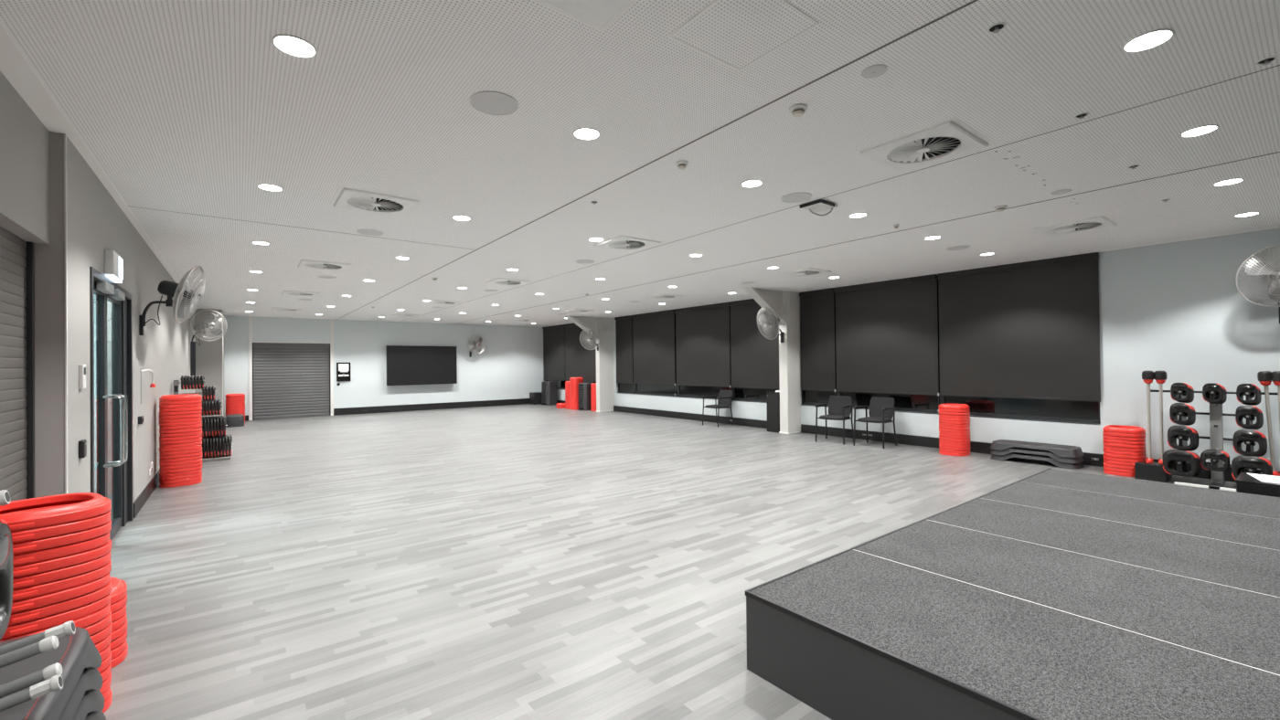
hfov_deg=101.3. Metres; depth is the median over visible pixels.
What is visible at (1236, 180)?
recessed light
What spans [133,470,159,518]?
baseboard
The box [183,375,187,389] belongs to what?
weight plate
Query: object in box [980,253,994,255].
recessed light
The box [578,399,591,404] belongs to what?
deck
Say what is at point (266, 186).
recessed light
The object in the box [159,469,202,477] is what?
step riser
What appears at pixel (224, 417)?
weight plate
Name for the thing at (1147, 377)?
bar
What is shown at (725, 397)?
chair
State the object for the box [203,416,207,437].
weight plate
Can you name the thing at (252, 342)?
trim
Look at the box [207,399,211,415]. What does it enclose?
weight plate
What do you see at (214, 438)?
weight plate
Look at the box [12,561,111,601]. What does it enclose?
step riser
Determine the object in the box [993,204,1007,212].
smoke detector
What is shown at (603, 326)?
steel column
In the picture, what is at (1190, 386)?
weight plate
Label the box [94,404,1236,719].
floor
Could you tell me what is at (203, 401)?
weight plate
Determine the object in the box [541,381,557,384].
deck
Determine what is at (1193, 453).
weight plate
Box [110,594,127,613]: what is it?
step riser
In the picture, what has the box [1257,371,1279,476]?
bar
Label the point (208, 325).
wall fan
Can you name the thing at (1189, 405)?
weight plate
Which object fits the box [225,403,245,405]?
step riser
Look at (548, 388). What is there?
deck
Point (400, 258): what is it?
recessed light
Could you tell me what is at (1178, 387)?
weight plate
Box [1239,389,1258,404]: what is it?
weight plate
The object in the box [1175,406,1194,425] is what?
weight plate
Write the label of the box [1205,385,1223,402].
weight plate
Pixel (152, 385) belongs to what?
pipe
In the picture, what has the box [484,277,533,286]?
ceiling vent
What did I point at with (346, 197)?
ceiling vent
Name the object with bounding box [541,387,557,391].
deck
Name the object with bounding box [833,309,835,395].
chain
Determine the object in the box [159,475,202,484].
step riser
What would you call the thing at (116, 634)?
step riser
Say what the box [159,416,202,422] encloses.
step riser
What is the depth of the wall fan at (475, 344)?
18.65 m
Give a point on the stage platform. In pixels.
(1049, 594)
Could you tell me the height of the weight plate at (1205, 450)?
0.236 m
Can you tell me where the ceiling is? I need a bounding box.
[0,0,1279,327]
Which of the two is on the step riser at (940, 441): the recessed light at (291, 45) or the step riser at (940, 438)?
the step riser at (940, 438)
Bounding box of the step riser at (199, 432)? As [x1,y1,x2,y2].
[159,430,202,437]
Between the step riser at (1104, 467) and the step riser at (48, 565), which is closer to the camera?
the step riser at (48, 565)
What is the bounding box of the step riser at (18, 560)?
[12,532,109,566]
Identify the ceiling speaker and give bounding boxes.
[317,276,336,278]
[356,229,383,235]
[469,91,519,115]
[576,259,594,263]
[740,281,755,284]
[780,192,811,202]
[946,245,970,250]
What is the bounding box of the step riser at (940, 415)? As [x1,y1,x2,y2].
[938,414,970,418]
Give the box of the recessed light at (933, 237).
[924,235,940,239]
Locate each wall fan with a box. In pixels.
[138,265,205,335]
[190,309,227,375]
[467,334,486,357]
[579,328,599,351]
[757,307,784,342]
[1235,245,1279,323]
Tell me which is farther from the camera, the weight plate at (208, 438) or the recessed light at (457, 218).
the weight plate at (208, 438)
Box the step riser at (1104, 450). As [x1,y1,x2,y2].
[1103,448,1146,455]
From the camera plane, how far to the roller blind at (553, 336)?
19.90 m
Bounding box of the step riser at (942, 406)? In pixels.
[938,404,970,409]
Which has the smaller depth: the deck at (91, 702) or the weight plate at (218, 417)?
the deck at (91, 702)
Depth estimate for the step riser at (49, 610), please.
2.16 m
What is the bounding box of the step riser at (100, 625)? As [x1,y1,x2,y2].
[82,611,111,636]
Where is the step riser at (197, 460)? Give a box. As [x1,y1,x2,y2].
[159,458,202,466]
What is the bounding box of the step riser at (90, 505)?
[0,492,111,532]
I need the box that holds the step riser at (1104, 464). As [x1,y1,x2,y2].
[1103,462,1134,469]
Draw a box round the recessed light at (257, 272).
[248,270,262,273]
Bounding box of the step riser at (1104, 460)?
[1103,458,1135,466]
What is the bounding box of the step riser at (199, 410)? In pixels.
[159,409,202,415]
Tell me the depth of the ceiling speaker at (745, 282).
9.70 m
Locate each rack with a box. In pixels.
[0,490,75,712]
[0,627,101,719]
[173,380,233,462]
[1150,389,1278,491]
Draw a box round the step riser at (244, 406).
[225,405,245,408]
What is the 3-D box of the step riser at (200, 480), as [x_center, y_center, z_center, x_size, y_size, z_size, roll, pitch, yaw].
[-5.989,1.584,6.850,0.422,0.062,0.402,0,-1,-45]
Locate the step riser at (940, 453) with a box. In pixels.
[938,450,970,456]
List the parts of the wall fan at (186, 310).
arm, cord, motor, blade, blade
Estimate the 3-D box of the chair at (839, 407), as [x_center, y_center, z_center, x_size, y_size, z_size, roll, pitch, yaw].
[3.681,1.111,9.887,0.554,0.840,0.611,-1,-1,41]
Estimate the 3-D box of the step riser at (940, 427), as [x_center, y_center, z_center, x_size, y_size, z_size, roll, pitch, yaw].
[5.035,1.063,8.411,0.422,0.062,0.402,0,-1,-40]
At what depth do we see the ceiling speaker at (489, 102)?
2.95 m
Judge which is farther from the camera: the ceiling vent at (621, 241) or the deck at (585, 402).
the deck at (585, 402)
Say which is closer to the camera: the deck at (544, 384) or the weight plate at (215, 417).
the weight plate at (215, 417)
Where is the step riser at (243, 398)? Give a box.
[225,397,245,400]
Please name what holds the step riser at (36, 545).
on the step riser at (18, 560)
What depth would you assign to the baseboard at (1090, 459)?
9.18 m
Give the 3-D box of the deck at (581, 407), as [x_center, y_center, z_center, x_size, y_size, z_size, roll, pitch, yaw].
[-1.745,1.580,17.263,0.420,0.117,0.514,0,-1,-37]
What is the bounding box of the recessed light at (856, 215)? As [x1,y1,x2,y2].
[848,213,867,218]
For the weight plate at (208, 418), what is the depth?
8.54 m
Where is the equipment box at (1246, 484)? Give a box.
[1235,472,1279,497]
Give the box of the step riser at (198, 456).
[159,454,202,462]
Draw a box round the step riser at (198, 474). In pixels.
[159,471,202,480]
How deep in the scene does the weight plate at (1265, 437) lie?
5.84 m
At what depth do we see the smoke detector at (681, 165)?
3.85 m
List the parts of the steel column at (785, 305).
post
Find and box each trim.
[64,133,67,494]
[222,341,223,415]
[248,316,252,420]
[252,341,330,343]
[330,320,333,415]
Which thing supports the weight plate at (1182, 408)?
on the rack at (1216, 415)
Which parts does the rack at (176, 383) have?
post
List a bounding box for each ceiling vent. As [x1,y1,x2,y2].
[270,307,302,311]
[278,289,320,297]
[295,258,352,271]
[329,185,424,217]
[391,313,419,316]
[426,299,461,305]
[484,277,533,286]
[509,319,534,321]
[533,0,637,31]
[565,309,595,312]
[590,234,664,252]
[643,293,683,298]
[777,266,834,277]
[853,117,994,171]
[1029,214,1120,236]
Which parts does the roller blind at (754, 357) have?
rail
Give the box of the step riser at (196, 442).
[159,440,202,447]
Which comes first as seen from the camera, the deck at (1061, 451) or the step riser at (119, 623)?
the step riser at (119, 623)
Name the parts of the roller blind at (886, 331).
rail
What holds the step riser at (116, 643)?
on the step riser at (120, 649)
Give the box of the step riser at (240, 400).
[225,399,245,402]
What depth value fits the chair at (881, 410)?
9.41 m
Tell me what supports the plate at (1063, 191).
attached to the ceiling
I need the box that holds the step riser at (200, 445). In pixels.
[159,444,202,451]
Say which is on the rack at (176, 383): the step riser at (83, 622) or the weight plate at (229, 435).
the weight plate at (229, 435)
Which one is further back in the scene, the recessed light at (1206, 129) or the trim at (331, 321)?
the trim at (331, 321)
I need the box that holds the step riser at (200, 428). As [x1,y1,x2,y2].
[159,426,202,433]
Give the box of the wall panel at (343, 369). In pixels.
[336,362,350,381]
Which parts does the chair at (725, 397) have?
leg, seat, leg, armrest, backrest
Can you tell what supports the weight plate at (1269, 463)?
on the rack at (1216, 415)
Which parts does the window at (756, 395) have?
sill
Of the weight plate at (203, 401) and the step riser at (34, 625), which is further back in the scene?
the weight plate at (203, 401)
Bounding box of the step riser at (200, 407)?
[159,405,202,412]
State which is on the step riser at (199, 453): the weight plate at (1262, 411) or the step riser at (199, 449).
the step riser at (199, 449)
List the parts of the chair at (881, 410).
leg, armrest, leg, seat, backrest, leg, armrest, leg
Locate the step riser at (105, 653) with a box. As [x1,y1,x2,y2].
[99,643,110,661]
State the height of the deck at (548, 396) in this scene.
0.117 m
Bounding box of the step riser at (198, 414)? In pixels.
[159,413,201,419]
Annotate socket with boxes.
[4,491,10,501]
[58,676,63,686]
[71,622,74,631]
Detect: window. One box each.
[545,327,596,389]
[618,305,779,403]
[801,278,1100,425]
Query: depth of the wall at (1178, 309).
6.81 m
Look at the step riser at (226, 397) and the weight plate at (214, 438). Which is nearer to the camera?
the weight plate at (214, 438)
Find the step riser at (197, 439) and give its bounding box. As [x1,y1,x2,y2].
[159,437,202,444]
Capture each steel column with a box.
[565,315,614,412]
[743,287,800,434]
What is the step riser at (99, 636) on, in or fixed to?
on the step riser at (104, 644)
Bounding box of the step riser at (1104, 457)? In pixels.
[1103,455,1146,462]
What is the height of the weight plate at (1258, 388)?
0.215 m
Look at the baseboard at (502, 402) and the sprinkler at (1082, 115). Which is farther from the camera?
the baseboard at (502, 402)
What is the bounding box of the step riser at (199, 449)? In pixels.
[159,447,202,455]
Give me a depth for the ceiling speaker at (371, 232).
5.76 m
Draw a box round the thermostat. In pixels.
[78,364,85,388]
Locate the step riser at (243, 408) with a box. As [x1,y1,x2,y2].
[225,407,245,410]
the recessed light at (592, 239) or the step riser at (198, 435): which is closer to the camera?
the recessed light at (592, 239)
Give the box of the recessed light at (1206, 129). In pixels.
[1179,124,1219,137]
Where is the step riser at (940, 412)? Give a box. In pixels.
[938,411,970,415]
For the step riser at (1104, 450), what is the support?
on the step riser at (1104, 453)
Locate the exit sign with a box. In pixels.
[104,249,122,283]
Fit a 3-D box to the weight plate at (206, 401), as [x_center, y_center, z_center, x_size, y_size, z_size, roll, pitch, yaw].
[-7.132,0.783,8.635,0.060,0.262,0.250,0,-1,-37]
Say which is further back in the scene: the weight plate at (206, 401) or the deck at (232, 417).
the deck at (232, 417)
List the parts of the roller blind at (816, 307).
rail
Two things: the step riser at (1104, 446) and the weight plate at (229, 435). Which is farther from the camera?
the weight plate at (229, 435)
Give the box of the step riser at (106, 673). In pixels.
[99,662,111,682]
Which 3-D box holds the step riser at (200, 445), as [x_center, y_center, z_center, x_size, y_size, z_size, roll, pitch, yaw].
[-5.996,1.127,6.852,0.422,0.062,0.402,0,-1,-45]
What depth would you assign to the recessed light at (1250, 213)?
5.44 m
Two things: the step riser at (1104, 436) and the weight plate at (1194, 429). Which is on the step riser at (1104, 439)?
the step riser at (1104, 436)
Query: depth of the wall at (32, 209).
3.49 m
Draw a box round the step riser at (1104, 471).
[1103,469,1135,477]
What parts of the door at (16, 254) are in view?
guide rail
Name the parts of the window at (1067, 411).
sill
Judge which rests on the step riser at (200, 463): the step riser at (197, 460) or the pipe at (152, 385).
the step riser at (197, 460)
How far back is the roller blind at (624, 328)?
16.30 m
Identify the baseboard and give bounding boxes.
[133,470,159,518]
[333,398,529,415]
[613,405,767,428]
[800,424,1279,481]
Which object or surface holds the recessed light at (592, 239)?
in the ceiling
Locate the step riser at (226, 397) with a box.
[225,396,245,398]
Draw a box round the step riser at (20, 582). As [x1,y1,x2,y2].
[12,552,110,589]
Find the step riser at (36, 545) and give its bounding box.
[12,520,111,554]
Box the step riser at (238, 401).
[225,401,245,404]
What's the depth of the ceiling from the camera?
3.42 m
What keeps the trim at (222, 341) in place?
attached to the wall at (32, 209)
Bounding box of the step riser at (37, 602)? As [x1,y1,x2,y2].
[10,573,109,614]
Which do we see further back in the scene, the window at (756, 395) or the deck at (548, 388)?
the deck at (548, 388)
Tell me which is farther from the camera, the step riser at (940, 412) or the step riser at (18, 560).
the step riser at (940, 412)
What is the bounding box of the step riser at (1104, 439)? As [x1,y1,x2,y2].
[1102,437,1145,445]
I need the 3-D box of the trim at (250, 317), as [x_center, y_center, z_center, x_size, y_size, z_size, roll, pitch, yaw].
[-11.155,0.240,15.029,0.077,2.981,0.030,0,-1,-37]
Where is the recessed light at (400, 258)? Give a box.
[395,256,409,259]
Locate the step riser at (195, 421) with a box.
[159,420,202,426]
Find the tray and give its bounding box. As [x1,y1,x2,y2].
[1134,460,1172,482]
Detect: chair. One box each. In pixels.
[702,389,733,427]
[815,395,853,445]
[853,396,896,448]
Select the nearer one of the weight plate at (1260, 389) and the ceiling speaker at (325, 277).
the weight plate at (1260, 389)
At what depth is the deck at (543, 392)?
19.38 m
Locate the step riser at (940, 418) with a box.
[938,416,970,421]
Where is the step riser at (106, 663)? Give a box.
[96,651,111,672]
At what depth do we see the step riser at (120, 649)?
2.67 m
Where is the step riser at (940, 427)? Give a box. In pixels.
[938,425,970,430]
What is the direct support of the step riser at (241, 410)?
on the step riser at (239, 411)
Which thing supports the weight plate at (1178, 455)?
on the rack at (1216, 415)
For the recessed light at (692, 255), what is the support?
in the ceiling
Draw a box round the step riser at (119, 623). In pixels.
[111,612,126,631]
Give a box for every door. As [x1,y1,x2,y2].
[0,225,34,501]
[89,266,133,540]
[252,342,330,420]
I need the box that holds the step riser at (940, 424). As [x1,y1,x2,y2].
[938,422,970,426]
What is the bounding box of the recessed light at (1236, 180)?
[1213,178,1244,186]
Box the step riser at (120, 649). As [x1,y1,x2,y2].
[110,640,126,659]
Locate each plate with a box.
[0,519,13,640]
[180,375,184,389]
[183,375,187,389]
[187,375,191,389]
[191,375,194,389]
[193,375,197,389]
[197,375,201,389]
[200,375,204,389]
[201,400,204,415]
[201,416,203,437]
[202,385,205,400]
[202,437,206,458]
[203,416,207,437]
[204,400,208,415]
[205,385,208,400]
[205,437,209,458]
[206,416,210,437]
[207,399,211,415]
[208,385,212,400]
[209,437,213,458]
[210,416,213,437]
[211,399,214,415]
[212,385,215,400]
[213,399,217,415]
[213,416,216,437]
[213,436,215,458]
[215,436,219,458]
[216,416,220,437]
[217,399,221,415]
[218,435,222,457]
[219,416,223,437]
[222,436,224,457]
[223,416,226,436]
[224,435,228,457]
[228,434,232,456]
[861,64,887,78]
[1050,189,1072,194]
[1162,449,1196,477]
[1167,426,1194,449]
[1168,451,1197,477]
[1169,403,1191,424]
[1169,453,1198,477]
[1170,383,1189,401]
[1170,452,1199,477]
[1171,451,1200,477]
[1172,428,1195,450]
[1172,452,1201,477]
[1173,385,1190,401]
[1173,405,1193,425]
[1173,406,1192,424]
[1173,427,1196,450]
[1173,428,1197,450]
[1174,384,1191,402]
[1174,405,1194,425]
[1174,429,1197,450]
[1175,386,1192,402]
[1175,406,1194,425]
[1175,428,1198,450]
[1176,405,1195,426]
[1177,385,1194,403]
[1200,450,1229,471]
[1202,383,1223,402]
[1203,449,1229,468]
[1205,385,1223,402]
[1205,449,1229,468]
[1206,386,1224,403]
[1207,387,1225,403]
[1207,388,1226,404]
[1231,456,1270,479]
[1232,429,1264,456]
[1235,405,1260,427]
[1236,384,1258,403]
[1237,435,1264,456]
[1237,462,1271,475]
[1238,436,1265,456]
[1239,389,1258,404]
[1239,409,1260,428]
[1239,433,1266,456]
[1239,436,1266,457]
[1240,386,1259,404]
[1240,410,1261,428]
[1240,411,1262,428]
[1240,437,1267,457]
[1241,387,1260,405]
[1241,409,1262,429]
[1242,389,1261,405]
[1242,411,1263,429]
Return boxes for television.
[386,345,457,385]
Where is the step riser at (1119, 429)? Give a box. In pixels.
[1102,425,1145,434]
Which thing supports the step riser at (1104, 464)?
on the step riser at (1104, 467)
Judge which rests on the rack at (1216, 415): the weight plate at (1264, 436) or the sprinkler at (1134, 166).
the weight plate at (1264, 436)
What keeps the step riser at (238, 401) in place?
on the step riser at (235, 403)
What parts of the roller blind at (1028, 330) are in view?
rail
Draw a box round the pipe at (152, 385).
[140,368,156,404]
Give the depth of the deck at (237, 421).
13.40 m
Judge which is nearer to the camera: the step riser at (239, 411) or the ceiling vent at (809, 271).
the ceiling vent at (809, 271)
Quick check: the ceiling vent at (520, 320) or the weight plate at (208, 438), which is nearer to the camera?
the weight plate at (208, 438)
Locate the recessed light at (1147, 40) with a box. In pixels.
[1121,28,1174,53]
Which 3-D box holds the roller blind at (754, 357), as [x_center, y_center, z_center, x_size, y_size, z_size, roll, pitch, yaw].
[2.719,-0.383,12.085,0.063,2.081,1.700,0,-1,-37]
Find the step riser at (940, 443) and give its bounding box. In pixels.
[938,442,970,447]
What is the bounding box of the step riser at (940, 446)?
[938,445,970,450]
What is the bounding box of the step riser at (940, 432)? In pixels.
[938,431,970,436]
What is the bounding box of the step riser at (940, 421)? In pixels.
[938,419,970,424]
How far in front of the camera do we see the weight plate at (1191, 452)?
6.27 m
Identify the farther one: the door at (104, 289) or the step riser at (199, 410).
the step riser at (199, 410)
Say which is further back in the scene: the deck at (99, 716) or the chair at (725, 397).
the chair at (725, 397)
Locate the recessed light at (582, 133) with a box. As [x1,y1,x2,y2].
[572,128,600,140]
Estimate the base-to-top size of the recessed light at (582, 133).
0.006 m
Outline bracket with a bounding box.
[800,199,837,216]
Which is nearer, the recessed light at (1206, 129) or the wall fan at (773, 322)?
the recessed light at (1206, 129)
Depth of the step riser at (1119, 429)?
6.74 m
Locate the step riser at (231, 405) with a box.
[225,405,245,406]
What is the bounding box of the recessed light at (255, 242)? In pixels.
[252,241,269,245]
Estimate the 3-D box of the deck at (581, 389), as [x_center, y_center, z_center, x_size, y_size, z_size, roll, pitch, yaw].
[-1.755,0.972,17.267,0.420,0.117,0.514,0,-1,-37]
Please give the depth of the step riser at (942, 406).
8.28 m
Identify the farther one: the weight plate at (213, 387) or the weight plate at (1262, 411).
the weight plate at (213, 387)
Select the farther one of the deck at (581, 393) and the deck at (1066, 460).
the deck at (581, 393)
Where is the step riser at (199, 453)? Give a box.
[159,451,202,458]
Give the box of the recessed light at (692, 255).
[689,254,702,256]
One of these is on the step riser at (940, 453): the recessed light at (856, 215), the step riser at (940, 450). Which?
the step riser at (940, 450)
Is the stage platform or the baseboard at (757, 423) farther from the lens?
the baseboard at (757, 423)
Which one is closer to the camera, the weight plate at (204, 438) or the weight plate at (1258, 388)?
the weight plate at (1258, 388)
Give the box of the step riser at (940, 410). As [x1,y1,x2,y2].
[938,408,969,412]
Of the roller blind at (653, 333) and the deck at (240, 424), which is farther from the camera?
the roller blind at (653, 333)
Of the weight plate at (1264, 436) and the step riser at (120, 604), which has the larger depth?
the weight plate at (1264, 436)
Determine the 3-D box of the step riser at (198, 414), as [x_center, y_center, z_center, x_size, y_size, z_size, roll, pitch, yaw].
[-6.001,0.716,6.856,0.422,0.062,0.402,0,-1,-45]
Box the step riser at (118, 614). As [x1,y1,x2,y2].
[111,604,126,622]
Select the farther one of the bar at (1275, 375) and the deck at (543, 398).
the deck at (543, 398)
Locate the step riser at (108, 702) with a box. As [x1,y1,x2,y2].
[101,690,112,713]
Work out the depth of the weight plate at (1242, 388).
5.76 m
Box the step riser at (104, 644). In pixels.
[94,632,111,652]
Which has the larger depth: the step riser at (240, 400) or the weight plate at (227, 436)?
the step riser at (240, 400)
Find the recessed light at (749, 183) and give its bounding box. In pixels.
[740,180,762,187]
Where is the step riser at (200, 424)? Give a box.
[159,423,202,429]
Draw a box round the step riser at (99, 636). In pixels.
[89,621,112,644]
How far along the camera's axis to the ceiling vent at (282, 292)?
10.39 m
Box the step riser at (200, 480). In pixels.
[159,479,202,488]
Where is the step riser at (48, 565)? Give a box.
[13,539,111,577]
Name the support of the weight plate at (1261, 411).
on the rack at (1216, 415)
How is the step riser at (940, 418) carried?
on the step riser at (940, 421)
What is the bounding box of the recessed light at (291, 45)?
[271,33,317,58]
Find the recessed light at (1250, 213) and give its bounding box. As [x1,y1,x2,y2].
[1234,212,1259,217]
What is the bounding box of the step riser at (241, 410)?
[225,409,245,412]
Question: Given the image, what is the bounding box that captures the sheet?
[1246,472,1279,483]
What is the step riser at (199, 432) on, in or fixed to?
on the step riser at (198, 435)
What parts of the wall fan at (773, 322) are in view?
blade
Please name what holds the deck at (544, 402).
on the floor
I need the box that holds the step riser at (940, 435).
[938,434,970,438]
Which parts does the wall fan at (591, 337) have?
blade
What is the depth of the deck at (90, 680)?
1.70 m
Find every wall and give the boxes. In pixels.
[0,71,224,521]
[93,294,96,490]
[224,315,543,415]
[544,228,1279,471]
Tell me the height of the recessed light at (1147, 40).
0.006 m
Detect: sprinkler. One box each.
[986,21,1006,32]
[1074,112,1088,118]
[1127,164,1140,169]
[1255,55,1277,65]
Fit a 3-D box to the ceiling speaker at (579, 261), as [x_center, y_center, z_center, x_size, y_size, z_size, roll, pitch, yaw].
[-0.788,-1.415,7.548,0.268,0.010,0.268,0,-1,-37]
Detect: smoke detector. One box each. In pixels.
[675,160,688,170]
[789,103,807,117]
[893,224,899,229]
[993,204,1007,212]
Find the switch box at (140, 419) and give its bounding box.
[138,416,143,424]
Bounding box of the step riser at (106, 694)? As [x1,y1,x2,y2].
[102,685,110,701]
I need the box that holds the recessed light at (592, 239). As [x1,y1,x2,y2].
[588,237,603,241]
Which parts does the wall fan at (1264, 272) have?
blade, motor, blade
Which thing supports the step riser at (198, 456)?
on the step riser at (197, 460)
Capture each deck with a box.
[58,668,102,719]
[72,689,104,719]
[85,711,106,719]
[225,414,244,421]
[225,420,244,424]
[225,423,244,427]
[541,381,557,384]
[541,383,557,386]
[541,385,557,389]
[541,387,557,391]
[541,389,557,393]
[541,391,557,394]
[541,393,557,397]
[541,395,557,399]
[541,397,557,401]
[541,399,557,404]
[541,401,556,405]
[578,383,592,387]
[578,387,591,392]
[578,392,590,396]
[578,396,590,401]
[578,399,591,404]
[578,401,591,405]
[578,404,591,408]
[578,405,591,410]
[990,439,1084,458]
[990,447,1084,463]
[990,452,1084,469]
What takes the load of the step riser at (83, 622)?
on the step riser at (100, 625)
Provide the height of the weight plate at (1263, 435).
0.281 m
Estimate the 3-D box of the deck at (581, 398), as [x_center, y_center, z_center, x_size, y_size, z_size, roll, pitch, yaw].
[-1.751,1.276,17.263,0.420,0.117,0.514,0,-1,-37]
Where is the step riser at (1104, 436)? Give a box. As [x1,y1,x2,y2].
[1102,435,1145,441]
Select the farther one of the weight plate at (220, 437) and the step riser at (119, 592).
the weight plate at (220, 437)
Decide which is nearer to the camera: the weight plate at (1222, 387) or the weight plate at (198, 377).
the weight plate at (1222, 387)
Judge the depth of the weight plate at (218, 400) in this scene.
8.64 m
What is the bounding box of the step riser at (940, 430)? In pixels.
[938,428,970,433]
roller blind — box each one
[542,324,565,381]
[564,322,596,382]
[614,315,632,383]
[631,309,674,385]
[674,302,730,387]
[729,298,779,389]
[799,288,834,391]
[833,274,938,395]
[937,252,1100,402]
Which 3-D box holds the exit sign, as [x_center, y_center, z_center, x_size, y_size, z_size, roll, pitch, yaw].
[-4.407,-0.781,4.398,0.058,0.218,0.400,0,-1,-37]
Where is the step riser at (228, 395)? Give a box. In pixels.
[225,394,245,396]
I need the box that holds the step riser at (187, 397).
[159,394,202,401]
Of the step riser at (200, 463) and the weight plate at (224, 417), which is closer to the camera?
the step riser at (200, 463)
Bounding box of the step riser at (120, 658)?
[111,642,127,668]
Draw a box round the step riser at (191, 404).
[159,403,202,408]
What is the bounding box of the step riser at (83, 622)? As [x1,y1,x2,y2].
[0,602,110,641]
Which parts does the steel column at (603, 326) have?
post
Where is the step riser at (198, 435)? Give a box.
[159,434,202,440]
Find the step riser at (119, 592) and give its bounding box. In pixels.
[109,576,127,604]
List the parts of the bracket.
bracket plate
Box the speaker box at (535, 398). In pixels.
[529,392,542,405]
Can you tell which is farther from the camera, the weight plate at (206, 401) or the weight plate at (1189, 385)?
the weight plate at (206, 401)
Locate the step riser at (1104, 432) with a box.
[1102,431,1146,437]
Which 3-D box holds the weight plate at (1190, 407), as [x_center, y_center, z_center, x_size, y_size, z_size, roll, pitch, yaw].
[6.407,0.636,6.213,0.060,0.245,0.180,0,-1,-37]
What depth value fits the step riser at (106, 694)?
2.32 m
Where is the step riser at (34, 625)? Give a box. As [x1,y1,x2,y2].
[1,593,110,639]
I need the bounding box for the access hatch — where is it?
[668,0,819,71]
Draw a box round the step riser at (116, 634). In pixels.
[111,618,127,640]
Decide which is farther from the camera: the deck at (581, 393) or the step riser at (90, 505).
the deck at (581, 393)
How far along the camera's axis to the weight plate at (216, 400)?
8.62 m
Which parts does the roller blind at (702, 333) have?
rail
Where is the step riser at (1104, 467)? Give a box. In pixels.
[1103,466,1135,473]
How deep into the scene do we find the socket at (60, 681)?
1.37 m
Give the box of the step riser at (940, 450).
[938,448,970,453]
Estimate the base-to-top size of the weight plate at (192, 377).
0.226 m
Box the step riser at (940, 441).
[938,439,970,445]
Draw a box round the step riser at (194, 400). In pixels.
[159,399,202,405]
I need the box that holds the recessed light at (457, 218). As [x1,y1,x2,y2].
[452,215,470,221]
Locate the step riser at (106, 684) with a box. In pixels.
[99,672,111,693]
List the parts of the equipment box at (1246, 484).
box lid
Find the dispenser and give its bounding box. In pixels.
[766,390,779,433]
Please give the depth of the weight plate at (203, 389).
8.54 m
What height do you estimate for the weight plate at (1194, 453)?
0.308 m
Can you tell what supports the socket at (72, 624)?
attached to the rack at (48, 680)
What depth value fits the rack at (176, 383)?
8.49 m
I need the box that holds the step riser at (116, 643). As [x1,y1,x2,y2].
[110,629,127,650]
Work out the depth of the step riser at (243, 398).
14.19 m
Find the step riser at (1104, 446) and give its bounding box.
[1103,445,1146,451]
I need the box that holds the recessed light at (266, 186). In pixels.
[256,183,283,191]
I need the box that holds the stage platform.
[745,469,1279,719]
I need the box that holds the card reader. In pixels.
[78,439,86,458]
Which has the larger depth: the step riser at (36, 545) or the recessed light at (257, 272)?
the recessed light at (257, 272)
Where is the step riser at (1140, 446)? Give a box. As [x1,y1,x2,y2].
[1103,441,1146,448]
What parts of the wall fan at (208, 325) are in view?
blade, blade, blade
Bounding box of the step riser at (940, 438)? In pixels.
[938,437,970,441]
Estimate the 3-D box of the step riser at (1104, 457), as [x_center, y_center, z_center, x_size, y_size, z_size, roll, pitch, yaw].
[6.312,1.266,6.839,0.422,0.062,0.402,0,-1,-41]
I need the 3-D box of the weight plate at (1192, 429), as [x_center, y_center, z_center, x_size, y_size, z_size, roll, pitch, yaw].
[6.410,0.921,6.211,0.060,0.281,0.225,0,-1,-37]
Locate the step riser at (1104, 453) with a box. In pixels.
[1103,452,1146,458]
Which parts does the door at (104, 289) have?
pull handle, pull handle, panel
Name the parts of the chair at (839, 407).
leg, leg, seat, backrest, leg, armrest, leg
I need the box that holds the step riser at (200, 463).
[159,461,202,469]
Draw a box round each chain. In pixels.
[728,305,730,390]
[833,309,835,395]
[936,278,938,412]
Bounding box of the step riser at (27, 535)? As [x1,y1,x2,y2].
[0,502,110,543]
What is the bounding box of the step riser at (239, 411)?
[225,411,245,414]
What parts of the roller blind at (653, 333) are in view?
rail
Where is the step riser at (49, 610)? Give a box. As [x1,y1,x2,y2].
[8,579,112,626]
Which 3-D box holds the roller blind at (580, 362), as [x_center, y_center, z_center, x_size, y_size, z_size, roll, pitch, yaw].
[-1.893,-0.289,18.127,0.063,2.081,2.825,0,-1,-37]
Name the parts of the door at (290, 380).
guide rail, guide rail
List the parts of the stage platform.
edge trim, carpet panel, carpet panel, carpet panel, carpet panel, carpet panel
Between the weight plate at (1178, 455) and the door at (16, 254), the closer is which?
the door at (16, 254)
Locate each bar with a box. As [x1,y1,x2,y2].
[1141,371,1153,463]
[1153,371,1167,464]
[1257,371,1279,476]
[1271,371,1279,476]
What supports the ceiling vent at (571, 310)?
in the ceiling
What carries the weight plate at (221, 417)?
on the rack at (176, 383)
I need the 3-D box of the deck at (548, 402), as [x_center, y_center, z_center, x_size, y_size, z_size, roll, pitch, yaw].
[-3.374,1.539,19.592,0.443,0.117,0.621,0,-1,-37]
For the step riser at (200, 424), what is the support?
on the step riser at (200, 428)
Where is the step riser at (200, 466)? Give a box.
[159,465,202,473]
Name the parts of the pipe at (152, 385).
hook arm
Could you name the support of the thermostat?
attached to the wall at (32, 209)
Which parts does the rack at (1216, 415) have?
cross arm, cross arm, cross arm, post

